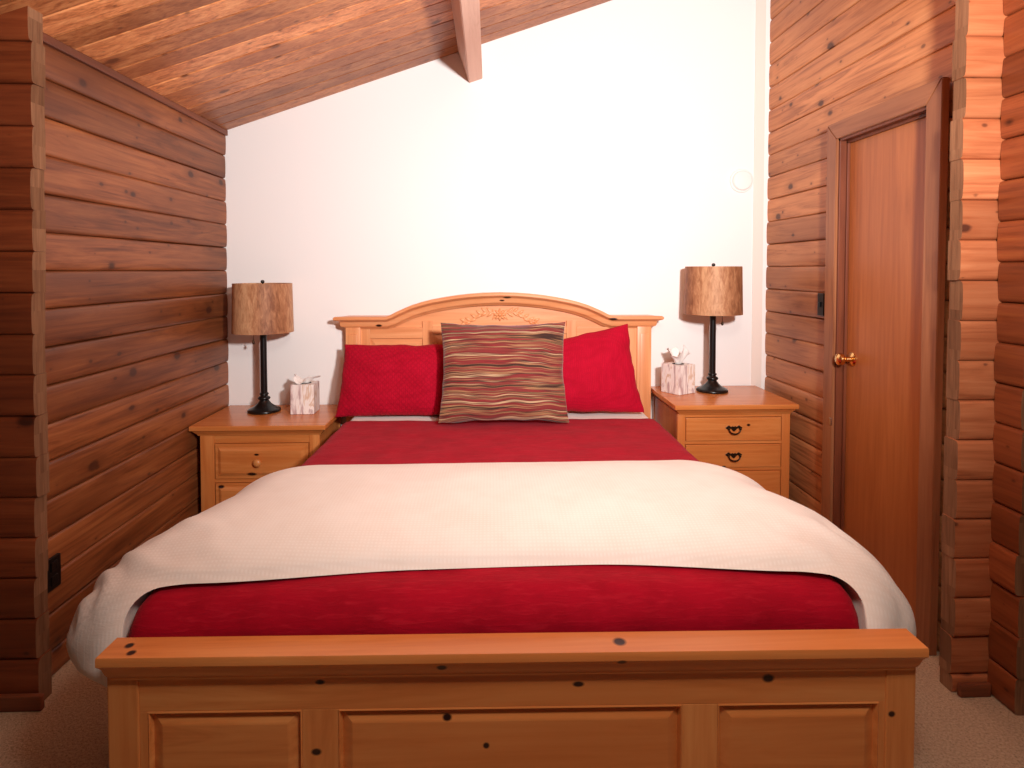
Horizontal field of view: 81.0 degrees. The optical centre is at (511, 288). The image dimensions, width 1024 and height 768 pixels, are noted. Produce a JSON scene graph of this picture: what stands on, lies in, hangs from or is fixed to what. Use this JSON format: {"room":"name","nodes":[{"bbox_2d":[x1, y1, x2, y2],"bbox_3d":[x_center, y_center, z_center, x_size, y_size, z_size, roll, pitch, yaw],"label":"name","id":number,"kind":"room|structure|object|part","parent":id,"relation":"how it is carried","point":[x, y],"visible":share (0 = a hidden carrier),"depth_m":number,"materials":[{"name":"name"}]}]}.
{"room":"hotel room","nodes":[
{"label":"hotel room","id":0,"kind":"room"},
{"bbox_2d":[0,6,51,699],"bbox_3d":[-2.474,0.236,1.954,1.857,2.304,0.065,0,2,-2],"label":"wall","id":1,"kind":"structure","parent":0,"point":[25,653],"depth_m":1.97,"materials":[{"name":"brown wood"}]},
{"bbox_2d":[0,693,44,711],"bbox_3d":[-2.459,1.363,1.945,1.825,0.052,0.020,0,2,-2],"label":"baseboard","id":2,"kind":"structure","parent":1,"relation":"attached to","point":[22,702],"depth_m":1.97,"materials":[{"name":"brown wood"}]},
{"bbox_2d":[43,44,228,675],"bbox_3d":[-1.708,0.232,2.783,0.104,2.261,1.570,0,2,-2],"label":"wall","id":3,"kind":"structure","parent":0,"point":[137,351],"depth_m":2.55,"materials":[{"name":"brown wood"}]},
{"bbox_2d":[47,553,60,592],"bbox_3d":[-1.629,1.008,2.130,0.015,0.114,0.070,0,2,-2],"label":"power outlet","id":4,"kind":"object","parent":3,"relation":"attached to","point":[54,562],"visible":0.85,"depth_m":2.13,"materials":[{"name":"black plastic"}]},
{"bbox_2d":[50,559,57,586],"bbox_3d":[-1.624,1.008,2.130,0.004,0.084,0.034,0,2,-2],"label":"socket","id":5,"kind":"object","parent":4,"relation":"attached to","point":[53,562],"depth_m":2.13,"materials":[{"name":"black plastic"}]},
{"bbox_2d":[43,32,227,135],"bbox_3d":[-1.658,-0.893,2.754,0.028,0.032,1.560,0,2,-2],"label":"trim","id":6,"kind":"structure","parent":3,"relation":"attached to","point":[48,40],"depth_m":2.53,"materials":[{"name":"brown wood"}]},
{"bbox_2d":[0,0,610,129],"bbox_3d":[-0.018,-1.387,0.449,6.800,2.391,6.253,0,2,-2],"label":"ceiling","id":7,"kind":"structure","parent":0,"point":[231,64],"depth_m":2.76,"materials":[{"name":"brown wood"}]},
{"bbox_2d":[451,0,482,82],"bbox_3d":[-0.135,-1.238,0.477,0.145,0.216,6.200,0,2,-2],"label":"ceiling beam","id":8,"kind":"structure","parent":7,"relation":"attached to","point":[466,13],"depth_m":2.94,"materials":[{"name":"brown wood"}]},
{"bbox_2d":[221,0,770,425],"bbox_3d":[-0.065,-0.396,3.669,3.500,3.460,0.120,0,2,-2],"label":"wall","id":9,"kind":"structure","parent":0,"point":[595,152],"depth_m":3.60,"materials":[{"name":"white paint"}]},
{"bbox_2d":[729,169,752,192],"bbox_3d":[1.396,-0.657,3.638,0.144,0.144,0.034,0,2,-2],"label":"smoke detector","id":10,"kind":"object","parent":9,"relation":"attached to","point":[741,180],"visible":1,"depth_m":3.62,"materials":[{"name":"white plastic"}]},
{"bbox_2d":[751,0,765,387],"bbox_3d":[1.503,-0.350,3.665,0.062,3.368,0.006,0,2,-2],"label":"trim","id":11,"kind":"structure","parent":9,"relation":"attached to","point":[760,35],"depth_m":3.65,"materials":[{"name":"beige paint"}]},
{"bbox_2d":[0,650,1023,767],"bbox_3d":[-0.015,1.461,0.466,6.800,0.050,6.600,0,2,-2],"label":"floor","id":12,"kind":"structure","parent":0,"point":[951,730],"depth_m":1.89,"materials":[{"name":"carpet"}]},
{"bbox_2d":[189,404,340,511],"bbox_3d":[-1.323,1.022,3.342,0.696,0.646,0.507,0,2,-2],"label":"nightstand","id":13,"kind":"object","parent":12,"relation":"on","point":[238,448],"visible":0.55,"depth_m":3.13,"materials":[{"name":"brown wood"}]},
{"bbox_3d":[-1.587,1.056,3.146,0.072,0.591,0.035,0,2,-2],"label":"post","id":14,"kind":"part","parent":13,"relation":"part of","materials":[{"name":"brown wood"}]},
{"bbox_3d":[-1.305,1.123,3.134,0.454,0.194,0.018,0,2,-2],"label":"raised panel","id":15,"kind":"part","parent":13,"relation":"part of","materials":[{"name":"brown wood"}]},
{"bbox_3d":[-1.306,1.122,3.145,0.478,0.218,0.016,0,2,-2],"label":"drawer","id":16,"kind":"part","parent":13,"relation":"part of","materials":[{"name":"brown wood"}]},
{"bbox_3d":[-1.317,0.899,3.103,0.040,0.040,0.037,0,2,-2],"label":"knob","id":17,"kind":"part","parent":13,"relation":"part of","materials":[{"name":"brown wood"}]},
{"bbox_3d":[-1.305,0.898,3.127,0.454,0.159,0.018,0,2,-2],"label":"raised panel","id":18,"kind":"part","parent":13,"relation":"part of","materials":[{"name":"brown wood"}]},
{"bbox_3d":[-1.306,1.010,3.149,0.490,0.496,0.017,0,2,-2],"label":"rail","id":19,"kind":"part","parent":13,"relation":"part of","materials":[{"name":"brown wood"}]},
{"bbox_3d":[-1.306,0.898,3.138,0.478,0.183,0.016,0,2,-2],"label":"drawer","id":20,"kind":"part","parent":13,"relation":"part of","materials":[{"name":"brown wood"}]},
{"bbox_2d":[231,280,293,414],"bbox_3d":[-1.410,0.322,3.405,0.328,0.748,0.328,0,2,-2],"label":"table lamp","id":21,"kind":"object","parent":13,"relation":"on","point":[263,309],"visible":1,"depth_m":3.27,"materials":[{"name":"black metal"}]},
{"bbox_3d":[-1.410,0.106,3.398,0.328,0.276,0.328,0,2,-2],"label":"lamp shade","id":22,"kind":"part","parent":21,"relation":"part of","materials":[{"name":"fabric"}]},
{"bbox_2d":[290,374,320,413],"bbox_3d":[-1.165,0.590,3.399,0.152,0.214,0.129,0,2,-3],"label":"tissue box","id":23,"kind":"object","parent":13,"relation":"on","point":[304,393],"visible":1,"depth_m":3.34,"materials":[{"name":"paper"}]},
{"bbox_3d":[-1.035,1.055,3.167,0.053,0.591,0.035,0,2,-2],"label":"post","id":24,"kind":"part","parent":13,"relation":"part of","materials":[{"name":"brown wood"}]},
{"bbox_2d":[95,292,928,767],"bbox_3d":[-0.032,0.713,2.480,1.920,1.319,2.299,0,2,-2],"label":"bed","id":25,"kind":"object","parent":12,"relation":"on","point":[820,698],"visible":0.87,"depth_m":1.39,"materials":[{"name":"brown wood"}]},
{"bbox_3d":[-0.886,1.141,1.401,0.071,0.530,0.064,0,2,-2],"label":"post","id":26,"kind":"part","parent":25,"relation":"part of","materials":[{"name":"brown wood"}]},
{"bbox_3d":[-0.656,1.110,1.385,0.350,0.293,0.022,0,2,-1],"label":"raised panel","id":27,"kind":"part","parent":25,"relation":"part of","materials":[{"name":"brown wood"}]},
{"bbox_3d":[-0.929,0.779,3.554,0.085,1.118,0.091,0,2,-2],"label":"post","id":28,"kind":"part","parent":25,"relation":"part of","materials":[{"name":"brown wood"}]},
{"bbox_3d":[-0.680,0.589,3.544,0.307,0.598,0.020,0,2,-2],"label":"raised panel","id":29,"kind":"part","parent":25,"relation":"part of","materials":[{"name":"brown wood"}]},
{"bbox_3d":[-0.680,0.259,3.532,0.307,0.064,0.020,0,2,-2],"label":"rail","id":30,"kind":"part","parent":25,"relation":"part of","materials":[{"name":"brown wood"}]},
{"bbox_3d":[-0.073,0.103,3.571,1.800,0.168,0.072,0,2,-2],"label":"rail","id":31,"kind":"part","parent":25,"relation":"part of","materials":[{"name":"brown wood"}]},
{"bbox_3d":[-0.071,0.127,3.526,1.920,0.215,0.098,0,2,-2],"label":"crown moulding","id":32,"kind":"part","parent":25,"relation":"part of","materials":[{"name":"brown wood"}]},
{"bbox_2d":[351,411,647,420],"bbox_3d":[-0.034,0.904,2.529,1.656,0.342,2.018,0,2,-2],"label":"mattress","id":33,"kind":"object","parent":25,"relation":"on","point":[571,414],"visible":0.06,"depth_m":3.33,"materials":[{"name":"white fabric"}]},
{"bbox_2d":[335,344,443,416],"bbox_3d":[-0.583,0.507,3.358,0.776,0.384,0.229,0,2,-3],"label":"pillow","id":34,"kind":"object","parent":33,"relation":"on","point":[400,379],"visible":0.69,"depth_m":3.28,"materials":[{"name":"red fabric"}]},
{"bbox_2d":[128,418,858,637],"bbox_3d":[-0.057,0.896,2.336,1.811,0.362,1.776,0,2,-2],"label":"coverlet","id":35,"kind":"object","parent":33,"relation":"on","point":[557,598],"visible":0.39,"depth_m":1.50,"materials":[{"name":"red fabric"}]},
{"bbox_2d":[66,460,916,686],"bbox_3d":[-0.040,0.808,1.944,2.255,0.332,0.960,0,2,-2],"label":"blanket","id":36,"kind":"object","parent":35,"relation":"on","point":[310,520],"visible":0.96,"depth_m":1.68,"materials":[{"name":"beige fabric"}]},
{"bbox_2d":[438,322,568,422],"bbox_3d":[-0.045,0.437,3.171,0.680,0.509,0.266,0,2,-1],"label":"cushion","id":37,"kind":"object","parent":35,"relation":"on","point":[492,372],"visible":1,"depth_m":3.10,"materials":[{"name":"multicoloured fabric"}]},
{"bbox_2d":[563,324,643,411],"bbox_3d":[0.349,0.446,3.388,0.761,0.482,0.244,0,2,-4],"label":"pillow","id":38,"kind":"object","parent":33,"relation":"on","point":[599,373],"visible":0.52,"depth_m":3.33,"materials":[{"name":"red fabric"}]},
{"bbox_3d":[-0.072,0.575,3.566,0.790,0.625,0.020,0,2,-2],"label":"raised panel","id":39,"kind":"part","parent":25,"relation":"part of","materials":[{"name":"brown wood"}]},
{"bbox_3d":[-0.072,0.241,3.554,0.790,0.043,0.020,0,2,-2],"label":"rail","id":40,"kind":"part","parent":25,"relation":"part of","materials":[{"name":"brown wood"}]},
{"bbox_3d":[-0.073,0.567,3.593,1.780,1.039,0.048,0,2,-2],"label":"headboard","id":41,"kind":"part","parent":25,"relation":"part of","materials":[{"name":"brown wood"}]},
{"bbox_3d":[-0.002,1.110,1.398,0.794,0.293,0.022,0,2,-1],"label":"raised panel","id":42,"kind":"part","parent":25,"relation":"part of","materials":[{"name":"brown wood"}]},
{"bbox_3d":[0.012,0.850,1.391,1.878,0.060,0.080,0,2,-1],"label":"cap rail","id":43,"kind":"part","parent":25,"relation":"part of","materials":[{"name":"brown wood"}]},
{"bbox_3d":[0.011,0.920,1.392,1.722,0.087,0.018,0,2,-1],"label":"frame rail","id":44,"kind":"part","parent":25,"relation":"part of","materials":[{"name":"brown wood"}]},
{"bbox_3d":[0.536,0.257,3.577,0.307,0.064,0.020,0,2,-2],"label":"rail","id":45,"kind":"part","parent":25,"relation":"part of","materials":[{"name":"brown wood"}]},
{"bbox_3d":[0.784,0.777,3.617,0.085,1.118,0.091,0,2,-2],"label":"post","id":46,"kind":"part","parent":25,"relation":"part of","materials":[{"name":"brown wood"}]},
{"bbox_3d":[0.667,1.109,1.411,0.379,0.293,0.022,0,2,-1],"label":"raised panel","id":47,"kind":"part","parent":25,"relation":"part of","materials":[{"name":"brown wood"}]},
{"bbox_3d":[0.906,1.140,1.436,0.071,0.530,0.064,0,2,-2],"label":"post","id":48,"kind":"part","parent":25,"relation":"part of","materials":[{"name":"brown wood"}]},
{"bbox_2d":[651,385,798,498],"bbox_3d":[1.174,0.972,3.422,0.662,0.742,0.528,0,2,-2],"label":"nightstand","id":49,"kind":"object","parent":12,"relation":"on","point":[745,430],"visible":0.69,"depth_m":3.19,"materials":[{"name":"brown wood"}]},
{"bbox_3d":[0.875,0.992,3.655,0.035,0.687,0.034,0,2,-2],"label":"post","id":50,"kind":"part","parent":49,"relation":"part of","materials":[{"name":"brown wood"}]},
{"bbox_2d":[661,345,694,394],"bbox_3d":[0.969,0.458,3.478,0.157,0.280,0.135,-1,2,-34],"label":"tissue box","id":51,"kind":"object","parent":49,"relation":"on","point":[677,377],"visible":1,"depth_m":3.44,"materials":[{"name":"cardboard"}]},
{"bbox_3d":[0.894,1.006,3.201,0.040,0.687,0.035,0,2,-2],"label":"post","id":52,"kind":"part","parent":49,"relation":"part of","materials":[{"name":"brown wood"}]},
{"bbox_2d":[684,263,742,393],"bbox_3d":[1.170,0.223,3.496,0.328,0.748,0.328,0,2,-2],"label":"table lamp","id":53,"kind":"object","parent":49,"relation":"on","point":[712,291],"visible":1,"depth_m":3.37,"materials":[{"name":"brown fabric"}]},
{"bbox_3d":[1.170,0.007,3.489,0.328,0.276,0.328,0,2,-2],"label":"lamp shade","id":54,"kind":"part","parent":53,"relation":"part of","materials":[{"name":"fabric"}]},
{"bbox_3d":[1.176,0.887,3.194,0.510,0.122,0.016,0,2,-2],"label":"drawer","id":55,"kind":"part","parent":49,"relation":"part of","materials":[{"name":"brown wood"}]},
{"bbox_3d":[1.176,0.743,3.189,0.510,0.123,0.016,0,2,-2],"label":"drawer","id":56,"kind":"part","parent":49,"relation":"part of","materials":[{"name":"brown wood"}]},
{"bbox_3d":[1.176,0.960,3.204,0.522,0.592,0.017,0,2,-2],"label":"rail","id":57,"kind":"part","parent":49,"relation":"part of","materials":[{"name":"brown wood"}]},
{"bbox_3d":[1.176,0.882,3.185,0.092,0.033,0.004,0,2,-2],"label":"drawer pull","id":58,"kind":"part","parent":49,"relation":"part of","materials":[{"name":"brown metal"}]},
{"bbox_3d":[1.176,0.739,3.180,0.092,0.033,0.004,0,2,-2],"label":"drawer pull","id":59,"kind":"part","parent":49,"relation":"part of","materials":[{"name":"brown metal"}]},
{"bbox_3d":[1.176,1.094,3.200,0.510,0.251,0.016,0,2,-2],"label":"drawer","id":60,"kind":"part","parent":49,"relation":"part of","materials":[{"name":"brown wood"}]},
{"bbox_3d":[1.459,1.005,3.221,0.045,0.687,0.035,0,2,-2],"label":"post","id":61,"kind":"part","parent":49,"relation":"part of","materials":[{"name":"brown wood"}]},
{"bbox_2d":[765,0,1023,715],"bbox_3d":[1.643,-0.461,2.779,0.112,3.645,1.781,0,2,-2],"label":"wall","id":62,"kind":"structure","parent":0,"point":[832,61],"depth_m":2.75,"materials":[{"name":"brown wood"}]},
{"bbox_2d":[817,293,824,315],"bbox_3d":[1.571,0.079,3.051,0.026,0.114,0.055,0,2,-2],"label":"light switch","id":63,"kind":"object","parent":62,"relation":"attached to","point":[821,296],"visible":0.9,"depth_m":3.04,"materials":[{"name":"black plastic"}]},
{"bbox_2d":[821,77,949,655],"bbox_3d":[1.620,0.291,2.596,0.173,2.154,0.748,0,2,-2],"label":"door","id":64,"kind":"structure","parent":62,"relation":"in","point":[887,161],"depth_m":2.56,"materials":[{"name":"brown wood"}]},
{"bbox_3d":[1.557,0.282,2.927,0.030,2.151,0.081,0,2,-2],"label":"casing","id":65,"kind":"part","parent":64,"relation":"part of","materials":[{"name":"brown wood"}]},
{"bbox_3d":[1.564,0.331,2.825,0.078,0.066,0.066,0,2,-2],"label":"knob","id":66,"kind":"part","parent":64,"relation":"part of","materials":[{"name":"gold metal"}]},
{"bbox_3d":[1.636,0.329,2.597,0.140,2.078,0.597,0,2,-2],"label":"frame","id":67,"kind":"part","parent":64,"relation":"part of","materials":[{"name":"brown wood"}]},
{"bbox_3d":[1.569,-0.745,2.561,0.030,0.081,0.744,0,2,-2],"label":"casing","id":68,"kind":"part","parent":64,"relation":"part of","materials":[{"name":"brown wood"}]},
{"bbox_3d":[1.582,0.303,2.261,0.030,2.151,0.081,0,2,-2],"label":"casing","id":69,"kind":"part","parent":64,"relation":"part of","materials":[{"name":"brown wood"}]},
{"bbox_2d":[939,0,1007,691],"bbox_3d":[1.576,-0.323,2.030,0.152,3.417,0.064,0,2,-2],"label":"wall","id":70,"kind":"structure","parent":0,"point":[978,56],"depth_m":2.02,"materials":[{"name":"brown wood"}]},
{"bbox_2d":[957,682,990,697],"bbox_3d":[1.573,1.364,2.042,0.110,0.045,0.018,0,2,-2],"label":"baseboard","id":71,"kind":"structure","parent":70,"relation":"attached to","point":[964,689],"depth_m":2.03,"materials":[{"name":"brown wood"}]}
]}

